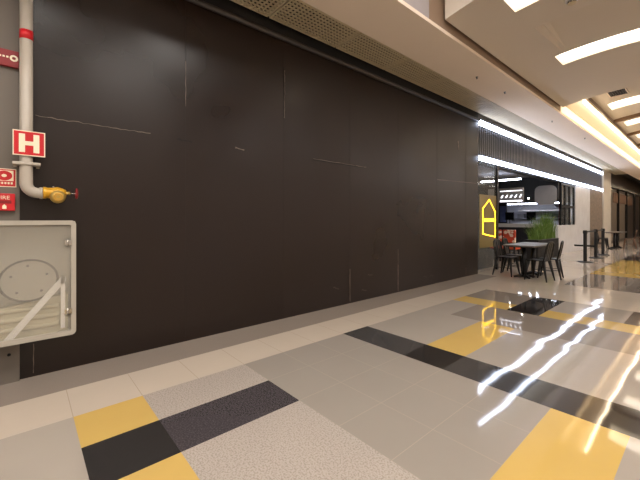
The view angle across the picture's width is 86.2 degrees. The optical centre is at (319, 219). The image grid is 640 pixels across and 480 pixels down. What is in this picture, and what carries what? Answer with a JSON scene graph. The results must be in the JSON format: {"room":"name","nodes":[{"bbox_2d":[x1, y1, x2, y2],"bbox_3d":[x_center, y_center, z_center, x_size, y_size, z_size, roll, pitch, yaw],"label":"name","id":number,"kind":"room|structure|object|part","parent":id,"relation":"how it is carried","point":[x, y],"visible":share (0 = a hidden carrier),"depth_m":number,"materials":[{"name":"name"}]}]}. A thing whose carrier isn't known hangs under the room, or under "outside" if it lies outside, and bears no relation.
{"room":"shopping mall","nodes":[
{"label":"shopping mall","id":0,"kind":"room"},
{"bbox_2d":[0,0,19,384],"bbox_3d":[-6.006,-1.250,0.034,8.980,5.200,0.330,0,0,-41],"label":"wall column","id":1,"kind":"structure","parent":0,"point":[9,9],"depth_m":2.81,"materials":[{"name":"grey paint"}]},
{"bbox_2d":[0,193,14,210],"bbox_3d":[-2.572,-0.140,2.777,0.142,0.140,0.037,0,0,-41],"label":"sign","id":2,"kind":"object","parent":1,"relation":"attached to","point":[7,201],"visible":1,"depth_m":2.78,"materials":[{"name":"red plastic"}]},
{"bbox_2d":[0,168,15,186],"bbox_3d":[-2.579,-0.340,2.791,0.150,0.150,0.008,0,0,-41],"label":"sign","id":3,"kind":"object","parent":1,"relation":"attached to","point":[7,176],"visible":1,"depth_m":2.80,"materials":[{"name":"red plastic"}]},
{"bbox_3d":[-2.578,-0.357,2.789,0.114,0.085,0.001,0,0,-41],"label":"panel","id":4,"kind":"part","parent":3,"relation":"part of","materials":[{"name":"plastic"}]},
{"bbox_2d":[0,48,18,68],"bbox_3d":[-2.720,-1.317,2.652,0.575,0.135,0.031,0,0,-41],"label":"fire extinguisher sign","id":5,"kind":"object","parent":1,"relation":"attached to","point":[8,58],"visible":1,"depth_m":2.79,"materials":[{"name":"red plastic"}]},
{"bbox_2d":[12,0,42,198],"bbox_3d":[-2.428,-1.380,2.841,0.190,2.420,0.130,0,0,-41],"label":"standpipe","id":6,"kind":"object","parent":1,"relation":"attached to","point":[25,163],"visible":1,"depth_m":2.79,"materials":[{"name":"white metal"}]},
{"bbox_2d":[12,129,44,156],"bbox_3d":[-2.378,-0.620,2.796,0.204,0.204,0.007,0,0,-41],"label":"sign","id":7,"kind":"object","parent":6,"relation":"attached to","point":[26,143],"visible":1,"depth_m":2.79,"materials":[{"name":"red plastic"}]},
{"bbox_2d":[43,186,77,202],"bbox_3d":[-2.239,-0.210,2.953,0.243,0.150,0.157,0,0,-41],"label":"valve","id":8,"kind":"object","parent":6,"relation":"attached to","point":[56,194],"visible":0.98,"depth_m":2.89,"materials":[{"name":"gold metal"}]},
{"bbox_2d":[0,220,75,346],"bbox_3d":[-2.514,0.502,2.731,0.910,0.985,0.182,0,0,-41],"label":"cabinet","id":9,"kind":"object","parent":1,"relation":"attached to","point":[38,258],"visible":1,"depth_m":2.85,"materials":[{"name":"beige metal"}]},
{"bbox_3d":[-2.342,0.725,2.815,0.400,0.470,0.010,0,0,-41],"label":"bracket arm","id":10,"kind":"part","parent":9,"relation":"part of","materials":[{"name":"white paint"}]},
{"bbox_3d":[-2.206,0.710,2.933,0.030,0.440,0.010,0,0,-41],"label":"bracket post","id":11,"kind":"part","parent":9,"relation":"part of","materials":[{"name":"metal"}]},
{"bbox_2d":[20,0,479,378],"bbox_3d":[0.671,-0.580,5.705,8.560,3.860,0.175,0,0,-41],"label":"wall","id":12,"kind":"structure","parent":0,"point":[229,171],"depth_m":4.08,"materials":[{"name":"black paint"}]},
{"bbox_2d":[204,0,477,117],"bbox_3d":[0.664,-2.880,5.736,8.530,0.740,0.120,0,0,-41],"label":"trim","id":13,"kind":"structure","parent":12,"relation":"on","point":[228,5],"depth_m":5.12,"materials":[{"name":"black metal"}]},
{"bbox_2d":[0,236,639,479],"bbox_3d":[12.102,1.350,14.277,55.000,0.001,16.000,0,0,-41],"label":"floor","id":14,"kind":"structure","parent":0,"point":[483,375],"depth_m":2.58,"materials":[{"name":"beige tile"}]},
{"bbox_2d":[478,228,492,269],"bbox_3d":[4.417,0.780,9.489,1.181,1.139,0.521,0,0,-41],"label":"wall","id":15,"kind":"structure","parent":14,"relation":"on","point":[485,255],"depth_m":9.35,"materials":[{"name":"grey"}]},
{"bbox_2d":[479,165,498,269],"bbox_3d":[4.361,-0.050,8.884,1.160,2.800,0.080,0,0,-41],"label":"glass wall","id":16,"kind":"structure","parent":14,"relation":"on","point":[489,228],"depth_m":8.97,"materials":[{"name":"grey"}]},
{"bbox_2d":[483,199,494,236],"bbox_3d":[4.411,-0.019,8.910,0.770,0.998,0.006,0,0,-41],"label":"sign","id":17,"kind":"object","parent":16,"relation":"attached to","point":[485,220],"visible":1,"depth_m":8.91,"materials":[{"name":"yellow plastic"}]},
{"bbox_3d":[4.768,-0.050,9.238,0.080,2.800,0.080,0,0,-41],"label":"post","id":18,"kind":"part","parent":16,"relation":"part of","materials":[{"name":"black metal"}]},
{"bbox_2d":[489,230,502,260],"bbox_3d":[5.823,0.840,11.248,0.450,1.020,0.430,0,0,-41],"label":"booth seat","id":19,"kind":"object","parent":14,"relation":"on","point":[500,231],"visible":0.2,"depth_m":10.97,"materials":[{"name":"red fabric"}]},
{"bbox_3d":[5.679,0.530,11.124,0.070,0.400,0.430,0,0,-41],"label":"backrest","id":20,"kind":"part","parent":19,"relation":"part of","materials":[{"name":"orange fabric"}]},
{"bbox_2d":[492,239,519,276],"bbox_3d":[4.498,0.915,8.271,0.438,0.877,0.484,0,0,-36],"label":"cafe chair","id":21,"kind":"object","parent":14,"relation":"on","point":[502,256],"visible":0.99,"depth_m":8.30,"materials":[{"name":"black metal"}]},
{"bbox_3d":[4.266,1.127,8.309,0.148,0.452,0.074,0,0,31],"label":"leg","id":22,"kind":"part","parent":21,"relation":"part of","materials":[{"name":"black metal"}]},
{"bbox_3d":[4.390,0.695,8.420,0.388,0.437,0.115,0,0,-36],"label":"frame","id":23,"kind":"part","parent":21,"relation":"part of","materials":[{"name":"black metal"}]},
{"bbox_3d":[4.533,1.127,8.503,0.074,0.452,0.148,0,0,-13],"label":"leg","id":24,"kind":"part","parent":21,"relation":"part of","materials":[{"name":"black metal"}]},
{"bbox_3d":[4.511,0.911,8.253,0.370,0.032,0.370,0,0,-36],"label":"seat","id":25,"kind":"part","parent":21,"relation":"part of","materials":[{"name":"black metal"}]},
{"bbox_3d":[4.480,1.128,8.021,0.075,0.450,0.127,0,0,-11],"label":"leg","id":26,"kind":"part","parent":21,"relation":"part of","materials":[{"name":"black metal"}]},
{"bbox_3d":[4.742,1.128,8.210,0.127,0.450,0.075,0,0,29],"label":"leg","id":27,"kind":"part","parent":21,"relation":"part of","materials":[{"name":"black metal"}]},
{"bbox_2d":[503,230,520,262],"bbox_3d":[6.115,0.840,10.912,0.450,1.020,0.380,0,0,-41],"label":"booth seat","id":28,"kind":"object","parent":14,"relation":"on","point":[510,235],"visible":0.59,"depth_m":10.73,"materials":[{"name":"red fabric"}]},
{"bbox_3d":[5.971,0.530,10.788,0.070,0.400,0.380,0,0,-41],"label":"backrest","id":29,"kind":"part","parent":28,"relation":"part of","materials":[{"name":"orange fabric"}]},
{"bbox_2d":[502,238,521,272],"bbox_3d":[4.935,0.915,8.678,0.484,0.877,0.438,0,0,44],"label":"cafe chair","id":30,"kind":"object","parent":14,"relation":"on","point":[505,241],"visible":0.77,"depth_m":8.68,"materials":[{"name":"black metal"}]},
{"bbox_3d":[4.803,0.695,8.806,0.115,0.437,0.388,0,0,44],"label":"frame","id":31,"kind":"part","parent":30,"relation":"part of","materials":[{"name":"black metal"}]},
{"bbox_3d":[4.952,0.911,8.662,0.370,0.032,0.370,0,0,44],"label":"seat","id":32,"kind":"part","parent":30,"relation":"part of","materials":[{"name":"black metal"}]},
{"bbox_3d":[4.961,1.128,8.428,0.075,0.450,0.127,0,0,-21],"label":"leg","id":33,"kind":"part","parent":30,"relation":"part of","materials":[{"name":"black metal"}]},
{"bbox_2d":[499,223,542,249],"bbox_3d":[8.777,0.772,15.395,0.850,1.155,2.350,0,0,-41],"label":"counter","id":34,"kind":"object","parent":14,"relation":"on","point":[521,236],"depth_m":14.98,"materials":[{"name":"white paint"}]},
{"bbox_2d":[505,212,513,223],"bbox_3d":[8.762,-0.068,15.785,0.140,0.525,0.380,0,0,-41],"label":"monitor","id":35,"kind":"object","parent":34,"relation":"on","point":[509,216],"visible":1,"depth_m":15.75,"materials":[{"name":"black plastic"}]},
{"bbox_2d":[499,223,542,227],"bbox_3d":[8.777,0.273,15.395,0.850,0.155,2.350,0,0,-41],"label":"countertop","id":36,"kind":"structure","parent":34,"relation":"on","point":[500,224],"depth_m":15.01,"materials":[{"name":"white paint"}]},
{"bbox_2d":[527,212,535,223],"bbox_3d":[9.346,-0.068,15.114,0.140,0.525,0.360,0,0,-41],"label":"monitor","id":37,"kind":"object","parent":34,"relation":"on","point":[531,215],"visible":0.83,"depth_m":15.07,"materials":[{"name":"black plastic"}]},
{"bbox_2d":[503,242,546,278],"bbox_3d":[4.976,0.967,8.146,1.400,0.765,0.640,0,0,-41],"label":"cafe table","id":38,"kind":"object","parent":14,"relation":"on","point":[523,245],"visible":0.77,"depth_m":7.93,"materials":[{"name":"grey wood"}]},
{"bbox_2d":[524,241,554,282],"bbox_3d":[4.877,0.915,7.586,0.438,0.877,0.484,0,0,-35],"label":"cafe chair","id":39,"kind":"object","parent":14,"relation":"on","point":[550,244],"visible":1,"depth_m":7.51,"materials":[{"name":"black metal"}]},
{"bbox_3d":[4.635,1.128,7.651,0.127,0.450,0.075,0,0,30],"label":"leg","id":40,"kind":"part","parent":39,"relation":"part of","materials":[{"name":"black metal"}]},
{"bbox_3d":[4.899,1.128,7.836,0.075,0.450,0.127,0,0,-10],"label":"leg","id":41,"kind":"part","parent":39,"relation":"part of","materials":[{"name":"black metal"}]},
{"bbox_3d":[4.864,0.911,7.605,0.370,0.032,0.370,0,0,-35],"label":"seat","id":42,"kind":"part","parent":39,"relation":"part of","materials":[{"name":"black metal"}]},
{"bbox_3d":[4.838,1.127,7.355,0.074,0.452,0.148,0,0,-12],"label":"leg","id":43,"kind":"part","parent":39,"relation":"part of","materials":[{"name":"black metal"}]},
{"bbox_3d":[4.983,0.695,7.435,0.388,0.437,0.115,0,0,-35],"label":"frame","id":44,"kind":"part","parent":39,"relation":"part of","materials":[{"name":"black metal"}]},
{"bbox_3d":[5.108,1.127,7.544,0.148,0.452,0.074,0,0,32],"label":"leg","id":45,"kind":"part","parent":39,"relation":"part of","materials":[{"name":"black metal"}]},
{"bbox_2d":[521,210,558,258],"bbox_3d":[7.674,0.495,11.841,2.685,1.709,1.063,0,0,-41],"label":"grass planter","id":46,"kind":"object","parent":14,"relation":"on","point":[546,234],"visible":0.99,"depth_m":11.60,"materials":[{"name":"green plant"}]},
{"bbox_2d":[537,240,563,279],"bbox_3d":[5.319,0.915,7.877,0.484,0.877,0.438,0,0,41],"label":"cafe chair","id":47,"kind":"object","parent":14,"relation":"on","point":[558,259],"visible":0.77,"depth_m":7.84,"materials":[{"name":"black metal"}]},
{"bbox_3d":[5.068,1.128,7.882,0.127,0.450,0.075,0,0,16],"label":"leg","id":48,"kind":"part","parent":47,"relation":"part of","materials":[{"name":"black metal"}]},
{"bbox_3d":[5.337,1.127,7.643,0.074,0.452,0.148,0,0,-26],"label":"leg","id":49,"kind":"part","parent":47,"relation":"part of","materials":[{"name":"black metal"}]},
{"bbox_3d":[5.458,0.695,7.757,0.115,0.437,0.388,0,0,41],"label":"frame","id":50,"kind":"part","parent":47,"relation":"part of","materials":[{"name":"black metal"}]},
{"bbox_3d":[5.553,1.127,7.892,0.148,0.452,0.074,0,0,18],"label":"leg","id":51,"kind":"part","parent":47,"relation":"part of","materials":[{"name":"black metal"}]},
{"bbox_2d":[577,230,595,262],"bbox_3d":[8.920,0.850,11.271,1.835,1.000,0.400,0,0,-41],"label":"barrier post","id":52,"kind":"object","parent":14,"relation":"on","point":[585,232],"visible":1,"depth_m":10.76,"materials":[{"name":"black metal"}]},
{"bbox_2d":[574,229,602,258],"bbox_3d":[10.065,0.850,12.279,1.549,1.000,0.779,0,0,-19],"label":"barrier post","id":53,"kind":"object","parent":14,"relation":"on","point":[595,245],"visible":0.98,"depth_m":11.89,"materials":[{"name":"black metal"}]},
{"bbox_2d":[598,229,608,255],"bbox_3d":[10.703,0.850,12.928,0.400,1.000,0.400,0,0,-41],"label":"barrier post","id":54,"kind":"object","parent":14,"relation":"on","point":[603,231],"visible":0.86,"depth_m":12.88,"materials":[{"name":"metal"}]},
{"bbox_2d":[598,237,608,248],"bbox_3d":[13.181,0.915,16.007,0.438,0.877,0.484,0,0,-41],"label":"cafe chair","id":55,"kind":"object","parent":14,"relation":"on","point":[606,239],"visible":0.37,"depth_m":15.95,"materials":[{"name":"black metal"}]},
{"bbox_2d":[605,231,624,248],"bbox_3d":[13.814,0.967,15.965,1.500,0.765,0.600,0,0,-41],"label":"cafe table","id":56,"kind":"object","parent":14,"relation":"on","point":[615,233],"visible":0.93,"depth_m":15.74,"materials":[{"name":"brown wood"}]},
{"bbox_2d":[623,230,636,248],"bbox_3d":[14.349,0.915,15.809,0.484,0.877,0.438,0,0,44],"label":"wooden chair","id":57,"kind":"object","parent":14,"relation":"on","point":[634,240],"visible":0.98,"depth_m":15.64,"materials":[{"name":"brown wood"}]},
{"bbox_2d":[301,0,639,179],"bbox_3d":[12.098,-2.625,14.280,55.000,0.050,0.750,0,0,-41],"label":"ceiling","id":58,"kind":"structure","parent":0,"point":[395,24],"depth_m":5.60,"materials":[{"name":"paint"}]},
{"bbox_2d":[231,0,287,16],"bbox_3d":[-0.942,-2.625,3.815,1.165,0.050,0.530,0,0,-41],"label":"grille","id":59,"kind":"object","parent":58,"relation":"attached to","point":[279,3],"visible":1,"depth_m":4.16,"materials":[{"name":"beige metal"}]},
{"bbox_2d":[269,0,360,47],"bbox_3d":[-0.044,-2.625,4.596,1.165,0.050,0.530,0,0,-41],"label":"grille","id":60,"kind":"object","parent":58,"relation":"attached to","point":[282,8],"visible":0.98,"depth_m":4.54,"materials":[{"name":"beige metal"}]},
{"bbox_2d":[336,33,409,69],"bbox_3d":[0.854,-2.625,5.377,1.165,0.050,0.530,0,0,-41],"label":"grille","id":61,"kind":"object","parent":58,"relation":"attached to","point":[401,58],"visible":0.98,"depth_m":5.33,"materials":[{"name":"beige metal"}]},
{"bbox_2d":[385,59,447,86],"bbox_3d":[1.752,-2.625,6.158,1.165,0.050,0.530,0,0,-41],"label":"grille","id":62,"kind":"object","parent":58,"relation":"attached to","point":[420,72],"visible":0.96,"depth_m":6.10,"materials":[{"name":"beige metal"}]},
{"bbox_2d":[423,79,476,100],"bbox_3d":[2.650,-2.625,6.939,1.165,0.050,0.530,0,0,-41],"label":"grille","id":63,"kind":"object","parent":58,"relation":"attached to","point":[436,87],"visible":0.97,"depth_m":6.90,"materials":[{"name":"beige metal"}]},
{"bbox_2d":[453,94,499,111],"bbox_3d":[3.548,-2.625,7.719,1.165,0.050,0.530,0,0,-41],"label":"grille","id":64,"kind":"object","parent":58,"relation":"attached to","point":[485,104],"visible":0.97,"depth_m":7.67,"materials":[{"name":"white metal"}]},
{"bbox_2d":[478,106,518,120],"bbox_3d":[4.446,-2.625,8.500,1.165,0.050,0.530,0,0,-41],"label":"grille","id":65,"kind":"object","parent":58,"relation":"attached to","point":[499,113],"visible":0.95,"depth_m":8.48,"materials":[{"name":"white metal"}]},
{"bbox_2d":[498,116,534,128],"bbox_3d":[5.344,-2.625,9.281,1.165,0.050,0.530,0,0,-41],"label":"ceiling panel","id":66,"kind":"object","parent":58,"relation":"attached to","point":[518,122],"visible":0.97,"depth_m":9.28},
{"bbox_2d":[515,125,548,135],"bbox_3d":[6.242,-2.625,10.062,1.165,0.050,0.530,0,0,-41],"label":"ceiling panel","id":67,"kind":"object","parent":58,"relation":"attached to","point":[531,130],"visible":0.95,"depth_m":10.02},
{"bbox_2d":[530,132,559,140],"bbox_3d":[7.140,-2.625,10.843,1.165,0.050,0.530,0,0,-41],"label":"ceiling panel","id":68,"kind":"object","parent":58,"relation":"attached to","point":[545,136],"visible":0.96,"depth_m":10.86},
{"bbox_2d":[542,138,569,145],"bbox_3d":[8.038,-2.625,11.624,1.165,0.050,0.530,0,0,-41],"label":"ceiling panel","id":69,"kind":"object","parent":58,"relation":"attached to","point":[557,142],"visible":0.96,"depth_m":11.57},
{"bbox_2d":[553,144,578,150],"bbox_3d":[8.936,-2.625,12.405,1.165,0.050,0.530,0,0,-41],"label":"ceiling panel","id":70,"kind":"object","parent":58,"relation":"attached to","point":[568,146],"visible":0.92,"depth_m":12.38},
{"bbox_2d":[564,148,586,154],"bbox_3d":[9.834,-2.625,13.185,1.165,0.050,0.530,0,0,-41],"label":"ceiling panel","id":71,"kind":"object","parent":58,"relation":"attached to","point":[574,151],"visible":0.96,"depth_m":13.11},
{"bbox_2d":[572,153,593,157],"bbox_3d":[10.732,-2.625,13.966,1.165,0.050,0.530,0,0,-41],"label":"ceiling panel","id":72,"kind":"object","parent":58,"relation":"attached to","point":[582,155],"visible":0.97,"depth_m":13.93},
{"bbox_2d":[579,156,599,160],"bbox_3d":[11.630,-2.625,14.747,1.165,0.050,0.530,0,0,-41],"label":"grille","id":73,"kind":"object","parent":58,"relation":"attached to","point":[594,157],"visible":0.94,"depth_m":14.64,"materials":[{"name":"white metal"}]},
{"bbox_2d":[586,160,605,163],"bbox_3d":[12.527,-2.625,15.528,1.165,0.050,0.530,0,0,-41],"label":"grille","id":74,"kind":"object","parent":58,"relation":"attached to","point":[593,161],"visible":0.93,"depth_m":15.40,"materials":[{"name":"white metal"}]},
{"bbox_2d":[592,163,609,166],"bbox_3d":[13.425,-2.625,16.309,1.165,0.050,0.530,0,0,-41],"label":"grille","id":75,"kind":"object","parent":58,"relation":"attached to","point":[598,164],"visible":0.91,"depth_m":16.23,"materials":[{"name":"white metal"}]},
{"bbox_2d":[599,165,615,168],"bbox_3d":[14.323,-2.625,17.090,1.165,0.050,0.530,0,0,-41],"label":"grille","id":76,"kind":"object","parent":58,"relation":"attached to","point":[610,166],"visible":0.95,"depth_m":17.15,"materials":[{"name":"white metal"}]},
{"bbox_2d":[603,168,618,170],"bbox_3d":[15.221,-2.625,17.871,1.165,0.050,0.530,0,0,-41],"label":"grille","id":77,"kind":"object","parent":58,"relation":"attached to","point":[608,169],"visible":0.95,"depth_m":17.85,"materials":[{"name":"white metal"}]},
{"bbox_2d":[608,170,622,172],"bbox_3d":[16.119,-2.625,18.651,1.165,0.050,0.530,0,0,-41],"label":"grille","id":78,"kind":"object","parent":58,"relation":"attached to","point":[615,171],"visible":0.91,"depth_m":18.59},
{"bbox_2d":[478,184,558,234],"bbox_3d":[8.432,-0.175,16.592,0.100,3.050,5.690,0,0,-41],"label":"wall","id":79,"kind":"structure","parent":0,"point":[482,189],"depth_m":16.77,"materials":[{"name":"black paint"}]},
{"bbox_2d":[500,206,505,221],"bbox_3d":[8.679,-0.250,16.216,0.020,0.760,0.260,0,0,-41],"label":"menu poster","id":80,"kind":"object","parent":79,"relation":"attached to","point":[502,208],"visible":0.93,"depth_m":16.22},
{"bbox_2d":[507,202,566,204],"bbox_3d":[9.873,-0.740,16.016,1.280,0.100,2.650,0,0,-41],"label":"kitchen light","id":81,"kind":"object","parent":79,"relation":"attached to","point":[555,202],"visible":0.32,"depth_m":15.62,"materials":[{"name":"white paint"}]},
{"bbox_2d":[507,186,566,224],"bbox_3d":[10.095,-0.175,18.032,0.100,3.050,5.700,0,0,-41],"label":"wall","id":82,"kind":"structure","parent":0,"point":[510,208],"depth_m":17.48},
{"bbox_2d":[481,178,520,182],"bbox_3d":[6.757,-1.565,12.803,0.040,0.270,1.410,0,0,-41],"label":"linear pendant","id":83,"kind":"object","parent":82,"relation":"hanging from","point":[515,178],"visible":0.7,"depth_m":12.67,"materials":[{"name":"white plastic"}]},
{"bbox_2d":[478,165,526,184],"bbox_3d":[7.331,-1.725,15.595,14.470,0.050,5.750,0,0,-41],"label":"trim","id":84,"kind":"structure","parent":82,"relation":"attached to","point":[484,173],"depth_m":13.27,"materials":[{"name":"grey metal"}]},
{"bbox_2d":[488,169,523,202],"bbox_3d":[6.149,-1.125,11.347,0.048,1.150,1.110,0,0,-41],"label":"hanging sign","id":85,"kind":"object","parent":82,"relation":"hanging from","point":[506,195],"visible":0.85,"depth_m":11.22,"materials":[{"name":"white plastic"}]},
{"bbox_2d":[518,205,558,210],"bbox_3d":[10.724,-0.530,16.524,0.910,0.280,1.800,0,0,-41],"label":"range hood","id":86,"kind":"object","parent":82,"relation":"attached to","point":[529,207],"visible":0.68,"depth_m":16.19,"materials":[{"name":"white paint"}]},
{"bbox_3d":[10.859,0.030,16.841,0.290,0.140,2.500,0,0,-41],"label":"shelf","id":87,"kind":"object","parent":82,"relation":"attached to","visible":0},
{"bbox_2d":[517,214,524,218],"bbox_3d":[10.298,-0.151,17.479,0.240,0.220,0.300,0,0,-41],"label":"storage box","id":88,"kind":"object","parent":87,"relation":"on","point":[519,216],"visible":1,"depth_m":17.40,"materials":[{"name":"grey plastic"}]},
{"bbox_2d":[553,186,601,253],"bbox_3d":[11.803,-0.037,15.534,7.800,2.775,0.310,0,0,-41],"label":"wall","id":89,"kind":"structure","parent":0,"point":[571,235],"depth_m":15.17,"materials":[{"name":"beige paint"}]},
{"bbox_2d":[499,177,558,200],"bbox_3d":[8.378,-1.225,13.987,0.100,0.950,2.350,0,0,-41],"label":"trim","id":90,"kind":"structure","parent":89,"relation":"attached to","point":[529,184],"depth_m":13.84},
{"bbox_2d":[535,185,556,204],"bbox_3d":[8.749,-1.135,13.256,0.040,1.130,0.740,0,0,-41],"label":"hanging sign","id":91,"kind":"object","parent":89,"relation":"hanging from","point":[547,194],"visible":0.88,"depth_m":13.21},
{"bbox_2d":[562,205,570,224],"bbox_3d":[10.273,-0.185,14.284,0.950,0.830,0.170,0,0,-41],"label":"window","id":92,"kind":"structure","parent":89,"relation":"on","point":[566,205],"depth_m":14.15,"materials":[{"name":"black"}]},
{"bbox_2d":[559,182,574,224],"bbox_3d":[10.082,-0.600,13.932,1.980,1.660,0.070,0,0,-41],"label":"window","id":93,"kind":"structure","parent":89,"relation":"in","point":[564,206],"depth_m":13.66,"materials":[{"name":"black metal"}]},
{"bbox_2d":[566,100,639,162],"bbox_3d":[19.657,-2.870,20.051,36.020,0.040,0.400,0,0,-41],"label":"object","id":94,"kind":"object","parent":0,"point":[579,108],"depth_m":10.50,"materials":[{"name":"paint"}]},
{"bbox_2d":[583,99,639,152],"bbox_3d":[19.430,-2.820,19.549,35.020,0.140,0.060,0,0,-41],"label":"light","id":95,"kind":"object","parent":94,"relation":"attached to","point":[588,103],"visible":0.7,"depth_m":9.90,"materials":[{"name":"paint"}]},
{"bbox_2d":[601,170,610,244],"bbox_3d":[15.509,-0.625,18.724,2.020,3.950,0.360,0,0,-41],"label":"wall pillar","id":96,"kind":"structure","parent":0,"point":[606,177],"depth_m":18.44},
{"bbox_2d":[478,115,601,191],"bbox_3d":[9.300,-2.015,13.331,14.470,1.170,0.250,0,0,-41],"label":"fascia","id":97,"kind":"object","parent":96,"relation":"attached to","point":[491,144],"visible":0.71,"depth_m":10.86,"materials":[{"name":"black metal"}]},
{"bbox_2d":[478,120,602,174],"bbox_3d":[9.406,-2.405,13.224,14.470,0.140,0.049,0,0,-41],"label":"light bar","id":98,"kind":"object","parent":97,"relation":"attached to","point":[481,123],"visible":0.89,"depth_m":10.79,"materials":[{"name":"glowing white light"}]},
{"bbox_2d":[478,155,602,190],"bbox_3d":[9.406,-1.528,13.224,14.470,0.135,0.049,0,0,-41],"label":"light bar","id":99,"kind":"object","parent":97,"relation":"attached to","point":[480,158],"visible":1,"depth_m":10.73,"materials":[{"name":"glowing white light"}]},
{"bbox_2d":[591,85,639,143],"bbox_3d":[20.411,-3.041,19.183,36.020,0.098,1.780,0,0,-41],"label":"trim","id":100,"kind":"structure","parent":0,"point":[602,100],"depth_m":9.43,"materials":[{"name":"paint"}]},
{"bbox_2d":[606,88,628,97],"bbox_3d":[7.115,-3.041,8.178,0.570,0.035,0.360,0,0,-41],"label":"air vent","id":101,"kind":"object","parent":100,"relation":"attached to","point":[624,91],"visible":0.78,"depth_m":8.21,"materials":[{"name":"metal"}]},
{"bbox_2d":[607,95,639,109],"bbox_3d":[8.307,-3.115,8.658,0.700,0.190,1.500,0,0,-41],"label":"ceiling light","id":102,"kind":"object","parent":100,"relation":"attached to","point":[625,102],"visible":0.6,"depth_m":9.21,"materials":[{"name":"white plastic"}]},
{"bbox_2d":[610,95,639,105],"bbox_3d":[8.307,-3.175,8.658,0.700,0.070,1.500,0,0,-41],"label":"diffuser","id":103,"kind":"object","parent":102,"relation":"attached to","point":[636,99],"depth_m":9.17,"materials":[{"name":"white plastic"}]},
{"bbox_2d":[613,113,639,123],"bbox_3d":[9.477,-3.006,9.675,0.100,0.208,1.780,0,0,-41],"label":"ceiling beam","id":104,"kind":"structure","parent":100,"relation":"attached to","point":[637,114],"depth_m":10.10,"materials":[{"name":"brown wood"}]},
{"bbox_2d":[624,118,639,125],"bbox_3d":[10.194,-3.115,10.298,0.700,0.190,1.500,0,0,-41],"label":"ceiling light","id":105,"kind":"object","parent":100,"relation":"attached to","point":[634,121],"visible":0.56,"depth_m":10.96,"materials":[{"name":"white plastic"}]},
{"bbox_2d":[627,130,639,136],"bbox_3d":[11.364,-3.006,11.316,0.100,0.208,1.780,0,0,-41],"label":"ceiling beam","id":106,"kind":"structure","parent":100,"relation":"attached to","point":[635,132],"depth_m":11.84,"materials":[{"name":"brown wood"}]},
{"bbox_2d":[598,167,639,241],"bbox_3d":[24.116,-1.250,26.367,21.000,5.200,0.520,0,0,-41],"label":"wall","id":107,"kind":"structure","parent":0,"point":[625,192],"depth_m":22.98,"materials":[{"name":"brown wood"}]},
{"bbox_2d":[275,0,639,183],"bbox_3d":[11.616,-2.925,14.835,55.000,0.050,0.720,0,0,-41],"label":"trim","id":108,"kind":"structure","parent":107,"relation":"attached to","point":[625,175],"depth_m":5.61,"materials":[{"name":"metal"}]},
{"bbox_3d":[17.430,-0.200,20.341,2.200,2.900,0.040,0,0,-41],"label":"panel","id":109,"kind":"part","parent":107,"relation":"part of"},
{"bbox_3d":[19.618,-0.200,22.244,2.200,2.900,0.040,0,0,-41],"label":"panel","id":110,"kind":"part","parent":107,"relation":"part of","materials":[{"name":"brown wood"}]},
{"bbox_3d":[22.146,-0.200,24.442,2.500,2.900,0.040,0,0,-41],"label":"panel","id":111,"kind":"part","parent":107,"relation":"part of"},
{"bbox_3d":[14.848,-3.900,11.119,55.000,0.100,7.630,0,0,-41],"label":"ceiling","id":112,"kind":"structure","parent":0,"visible":0},
{"bbox_2d":[403,0,428,17],"bbox_3d":[-3.495,-3.300,0.247,13.050,1.300,0.035,0,0,-41],"label":"trim","id":113,"kind":"structure","parent":112,"relation":"attached to","point":[422,6],"depth_m":4.40,"materials":[{"name":"white paint"}]},
{"bbox_2d":[429,0,639,160],"bbox_3d":[17.257,-3.300,18.292,41.950,1.300,0.035,0,0,-41],"label":"trim","id":114,"kind":"structure","parent":112,"relation":"attached to","point":[436,7],"depth_m":5.59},
{"bbox_2d":[561,106,639,167],"bbox_3d":[19.136,-2.740,19.888,35.020,0.210,0.022,0,0,-41],"label":"light","id":115,"kind":"object","parent":114,"relation":"attached to","point":[567,112],"visible":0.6,"depth_m":10.72,"materials":[{"name":"white plastic"}]},
{"bbox_2d":[445,0,639,106],"bbox_3d":[4.704,-3.295,5.525,5.610,1.110,2.660,0,0,-41],"label":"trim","id":116,"kind":"structure","parent":112,"relation":"hanging from","point":[528,40],"depth_m":5.37,"materials":[{"name":"paint"}]},
{"bbox_2d":[504,0,538,11],"bbox_3d":[2.950,-2.921,3.999,0.500,0.159,1.400,0,0,-41],"label":"ceiling light","id":117,"kind":"object","parent":116,"relation":"attached to","point":[516,5],"visible":1,"depth_m":4.62,"materials":[{"name":"white plastic"}]},
{"bbox_2d":[565,0,577,5],"bbox_3d":[3.295,-2.844,4.471,0.150,0.068,0.150,0,0,-41],"label":"smoke detector","id":118,"kind":"object","parent":116,"relation":"attached to","point":[568,2],"visible":1,"depth_m":4.46,"materials":[{"name":"white plastic"}]},
{"bbox_2d":[555,29,639,64],"bbox_3d":[4.761,-2.919,5.574,0.500,0.162,1.460,0,0,-41],"label":"ceiling light","id":119,"kind":"object","parent":116,"relation":"attached to","point":[632,36],"visible":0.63,"depth_m":5.85,"materials":[{"name":"white plastic"}]}
]}

